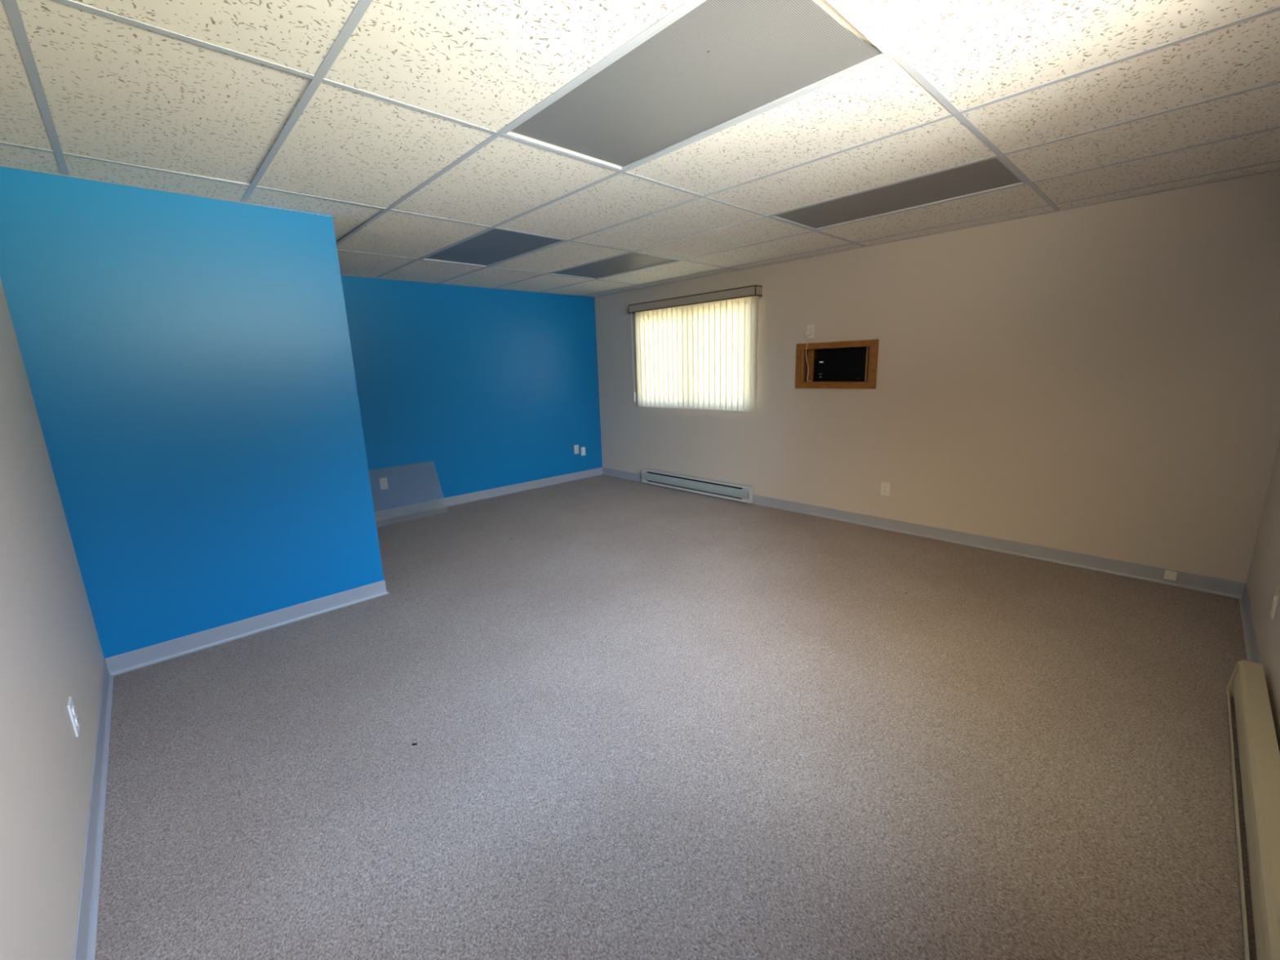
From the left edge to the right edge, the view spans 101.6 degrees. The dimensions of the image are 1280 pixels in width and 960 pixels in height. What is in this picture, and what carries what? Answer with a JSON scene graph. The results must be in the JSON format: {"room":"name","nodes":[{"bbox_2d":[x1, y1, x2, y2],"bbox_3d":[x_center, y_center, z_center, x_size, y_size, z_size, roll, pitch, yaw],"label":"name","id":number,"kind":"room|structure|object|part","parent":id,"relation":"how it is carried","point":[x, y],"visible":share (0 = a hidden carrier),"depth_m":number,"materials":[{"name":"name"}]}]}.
{"room":"empty office room","nodes":[
{"label":"empty office room","id":0,"kind":"room"},
{"bbox_2d":[0,277,104,959],"bbox_3d":[-2.043,-0.210,1.557,0.140,2.700,5.787,-13,17,-42],"label":"wall","id":1,"kind":"structure","parent":0,"point":[51,651],"depth_m":1.48,"materials":[{"name":"beige paint"}]},
{"bbox_2d":[66,696,79,737],"bbox_3d":[-1.861,0.778,1.720,0.010,0.115,0.070,-13,17,-42],"label":"wall outlet","id":2,"kind":"object","parent":1,"relation":"attached to","point":[74,719],"visible":1,"depth_m":1.71,"materials":[{"name":"white plastic"}]},
{"bbox_2d":[71,706,75,715],"bbox_3d":[-1.860,0.759,1.717,0.004,0.027,0.033,-13,17,-42],"label":"receptacle","id":3,"kind":"object","parent":2,"relation":"attached to","point":[73,711],"depth_m":1.71,"materials":[{"name":"white plastic"}]},
{"bbox_2d":[75,715,79,726],"bbox_3d":[-1.859,0.797,1.726,0.004,0.027,0.033,-13,17,-42],"label":"receptacle","id":4,"kind":"object","parent":2,"relation":"attached to","point":[77,722],"depth_m":1.72,"materials":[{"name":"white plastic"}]},
{"bbox_2d":[73,658,113,959],"bbox_3d":[-1.284,1.177,1.201,0.016,0.095,3.865,-13,17,-42],"label":"baseboard","id":5,"kind":"structure","parent":1,"relation":"attached to","point":[87,915],"depth_m":1.61,"materials":[{"name":"grey plastic"}]},
{"bbox_2d":[0,166,389,675],"bbox_3d":[-2.215,-0.282,2.815,1.321,2.320,0.136,-13,17,-42],"label":"wall","id":6,"kind":"structure","parent":0,"point":[188,359],"depth_m":2.67,"materials":[{"name":"blue paint"}]},
{"bbox_2d":[340,275,602,497],"bbox_3d":[-2.318,-1.012,5.307,5.039,2.700,0.140,-13,17,-42],"label":"wall","id":7,"kind":"structure","parent":0,"point":[494,388],"depth_m":5.71,"materials":[{"name":"blue paint"}]},
{"bbox_2d":[444,466,602,506],"bbox_3d":[-2.224,0.271,5.527,4.759,0.095,0.016,-13,17,-42],"label":"baseboard","id":8,"kind":"structure","parent":7,"relation":"attached to","point":[461,499],"depth_m":6.25,"materials":[{"name":"grey plastic"}]},
{"bbox_2d":[573,444,578,453],"bbox_3d":[-0.821,-0.396,6.768,0.070,0.115,0.010,-13,17,-42],"label":"wall outlet","id":9,"kind":"object","parent":7,"relation":"attached to","point":[575,446],"visible":1,"depth_m":6.76,"materials":[{"name":"beige plastic"}]},
{"bbox_2d":[580,446,585,455],"bbox_3d":[-0.744,-0.376,6.838,0.060,0.108,0.023,-13,17,-42],"label":"phone jack","id":10,"kind":"object","parent":7,"relation":"attached to","point":[582,449],"visible":1,"depth_m":6.82,"materials":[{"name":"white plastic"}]},
{"bbox_2d":[0,0,1279,297],"bbox_3d":[-0.306,-1.722,2.961,4.759,0.362,5.787,-13,17,-42],"label":"ceiling","id":11,"kind":"structure","parent":0,"point":[388,119],"depth_m":1.92,"materials":[{"name":"white tile"}]},
{"bbox_2d":[421,228,564,266],"bbox_3d":[-1.133,-1.776,3.909,0.561,0.112,1.171,-13,17,-42],"label":"ceiling light","id":12,"kind":"object","parent":11,"relation":"attached to","point":[494,246],"visible":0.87,"depth_m":3.88,"materials":[{"name":"grey plastic"}]},
{"bbox_2d":[549,252,678,279],"bbox_3d":[-0.259,-1.978,4.719,0.563,0.112,1.171,-13,17,-42],"label":"ceiling light","id":13,"kind":"object","parent":11,"relation":"attached to","point":[632,261],"visible":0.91,"depth_m":4.71,"materials":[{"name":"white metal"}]},
{"bbox_2d":[503,0,888,170],"bbox_3d":[0.107,-1.351,1.767,0.608,0.112,1.197,-13,17,-42],"label":"ceiling light","id":14,"kind":"object","parent":11,"relation":"attached to","point":[717,64],"visible":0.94,"depth_m":1.66,"materials":[{"name":"grey plastic"}]},
{"bbox_2d":[771,156,1025,230],"bbox_3d":[1.421,-1.655,2.986,0.563,0.112,1.197,-13,17,-42],"label":"ceiling light","id":15,"kind":"object","parent":11,"relation":"attached to","point":[992,174],"visible":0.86,"depth_m":2.93,"materials":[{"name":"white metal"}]},
{"bbox_2d":[94,474,1257,959],"bbox_3d":[-0.230,0.758,3.497,5.039,0.120,6.067,-13,17,-42],"label":"floor","id":16,"kind":"structure","parent":0,"point":[646,721],"depth_m":1.93,"materials":[{"name":"carpet"}]},
{"bbox_2d":[368,461,448,527],"bbox_3d":[-2.519,0.167,5.050,1.210,0.515,0.238,-13,17,-42],"label":"panel","id":17,"kind":"object","parent":16,"relation":"on","point":[402,493],"visible":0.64,"depth_m":5.22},
{"bbox_2d":[594,170,1279,582],"bbox_3d":[1.499,-1.029,4.841,0.140,2.700,5.787,-13,17,-42],"label":"wall","id":18,"kind":"structure","parent":0,"point":[1101,380],"depth_m":3.55,"materials":[{"name":"beige paint"}]},
{"bbox_2d":[628,284,762,412],"bbox_3d":[0.523,-1.355,5.613,0.125,1.180,1.747,-13,17,-42],"label":"vertical blind","id":19,"kind":"object","parent":18,"relation":"attached to","point":[697,351],"visible":1,"depth_m":5.50,"materials":[{"name":"plastic"}]},
{"bbox_3d":[-0.083,-1.498,6.151,0.008,0.920,0.004,3,13,20],"label":"draw cord","id":20,"kind":"part","parent":19,"relation":"part of","materials":[{"name":"white plastic"}]},
{"bbox_3d":[0.510,-1.884,5.502,0.114,0.094,1.747,-13,17,-42],"label":"edge trim","id":21,"kind":"part","parent":19,"relation":"part of","materials":[{"name":"beige plastic"}]},
{"bbox_2d":[641,468,752,503],"bbox_3d":[0.591,0.051,5.909,0.066,0.171,1.578,-13,17,-42],"label":"baseboard heater","id":22,"kind":"object","parent":18,"relation":"attached to","point":[738,492],"visible":1,"depth_m":5.80,"materials":[{"name":"metal"}]},
{"bbox_3d":[0.575,0.122,5.905,0.007,0.026,1.574,-13,17,-42],"label":"rail","id":23,"kind":"part","parent":22,"relation":"part of","materials":[{"name":"metal"}]},
{"bbox_2d":[642,468,750,488],"bbox_3d":[0.589,-0.024,5.892,0.059,0.016,1.574,-13,17,-42],"label":"hood","id":24,"kind":"object","parent":22,"relation":"attached to","point":[700,480],"depth_m":5.85,"materials":[{"name":"metal"}]},
{"bbox_2d":[805,332,810,381],"bbox_3d":[1.519,-1.107,4.706,0.090,0.435,0.030,-13,17,-42],"label":"power cord","id":25,"kind":"object","parent":18,"relation":"attached to","point":[806,333],"visible":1,"depth_m":4.67,"materials":[{"name":"beige plastic"}]},
{"bbox_2d":[807,324,814,338],"bbox_3d":[1.515,-1.318,4.639,0.010,0.115,0.070,-13,17,-42],"label":"wall outlet","id":26,"kind":"object","parent":18,"relation":"attached to","point":[811,328],"visible":1,"depth_m":4.63,"materials":[{"name":"beige plastic"}]},
{"bbox_2d":[795,339,879,388],"bbox_3d":[1.841,-1.030,4.675,0.449,0.396,0.728,-13,17,-42],"label":"wooden frame","id":27,"kind":"object","parent":18,"relation":"attached to","point":[872,345],"visible":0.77,"depth_m":4.55,"materials":[{"name":"brown wood"}]},
{"bbox_2d":[813,347,866,381],"bbox_3d":[1.850,-1.032,4.682,0.284,0.278,0.478,-13,17,-42],"label":"appliance","id":28,"kind":"object","parent":27,"relation":"in","point":[841,364],"visible":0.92,"depth_m":4.58,"materials":[{"name":"plastic"}]},
{"bbox_2d":[880,481,889,496],"bbox_3d":[2.064,0.076,4.395,0.010,0.115,0.070,-13,17,-42],"label":"wall outlet","id":29,"kind":"object","parent":18,"relation":"attached to","point":[885,488],"visible":1,"depth_m":4.39,"materials":[{"name":"beige plastic"}]},
{"bbox_2d":[602,466,1245,598],"bbox_3d":[1.481,0.257,5.064,0.016,0.095,5.787,-13,17,-42],"label":"baseboard","id":30,"kind":"structure","parent":18,"relation":"attached to","point":[1232,588],"depth_m":3.78,"materials":[{"name":"grey plastic"}]},
{"bbox_2d":[1164,569,1177,581],"bbox_3d":[3.262,0.587,3.212,0.027,0.054,0.054,-13,17,-42],"label":"phone jack","id":31,"kind":"object","parent":18,"relation":"attached to","point":[1169,575],"visible":1,"depth_m":3.20,"materials":[{"name":"beige plastic"}]},
{"bbox_2d":[1246,438,1279,753],"bbox_3d":[1.774,-0.227,1.091,5.039,2.700,0.140,-13,17,-42],"label":"wall","id":32,"kind":"structure","parent":0,"point":[1263,580],"depth_m":2.42,"materials":[{"name":"beige paint"}]},
{"bbox_2d":[1238,582,1261,663],"bbox_3d":[1.759,1.036,1.422,4.759,0.095,0.016,-13,17,-42],"label":"baseboard","id":33,"kind":"structure","parent":32,"relation":"attached to","point":[1250,637],"depth_m":2.61,"materials":[{"name":"grey plastic"}]},
{"bbox_2d":[1225,659,1279,959],"bbox_3d":[1.774,0.973,1.493,1.900,0.171,0.078,-13,17,-42],"label":"baseboard heater","id":34,"kind":"object","parent":32,"relation":"attached to","point":[1258,747],"visible":1,"depth_m":1.50,"materials":[{"name":"beige metal"}]},
{"bbox_3d":[1.754,1.035,1.531,1.896,0.026,0.007,-13,17,-42],"label":"rail","id":35,"kind":"part","parent":34,"relation":"part of","materials":[{"name":"beige metal"}]},
{"bbox_3d":[1.761,0.968,1.506,1.870,0.092,0.015,-13,17,-42],"label":"panel","id":36,"kind":"part","parent":34,"relation":"part of","materials":[{"name":"beige metal"}]},
{"bbox_3d":[1.800,0.978,1.467,1.896,0.170,0.004,-13,17,-42],"label":"plate","id":37,"kind":"part","parent":34,"relation":"part of","materials":[{"name":"beige metal"}]},
{"bbox_2d":[1270,588,1279,619],"bbox_3d":[2.640,0.515,2.176,0.070,0.115,0.010,-13,17,-42],"label":"wall outlet","id":38,"kind":"object","parent":32,"relation":"attached to","point":[1275,598],"visible":1,"depth_m":2.16,"materials":[{"name":"beige plastic"}]}
]}

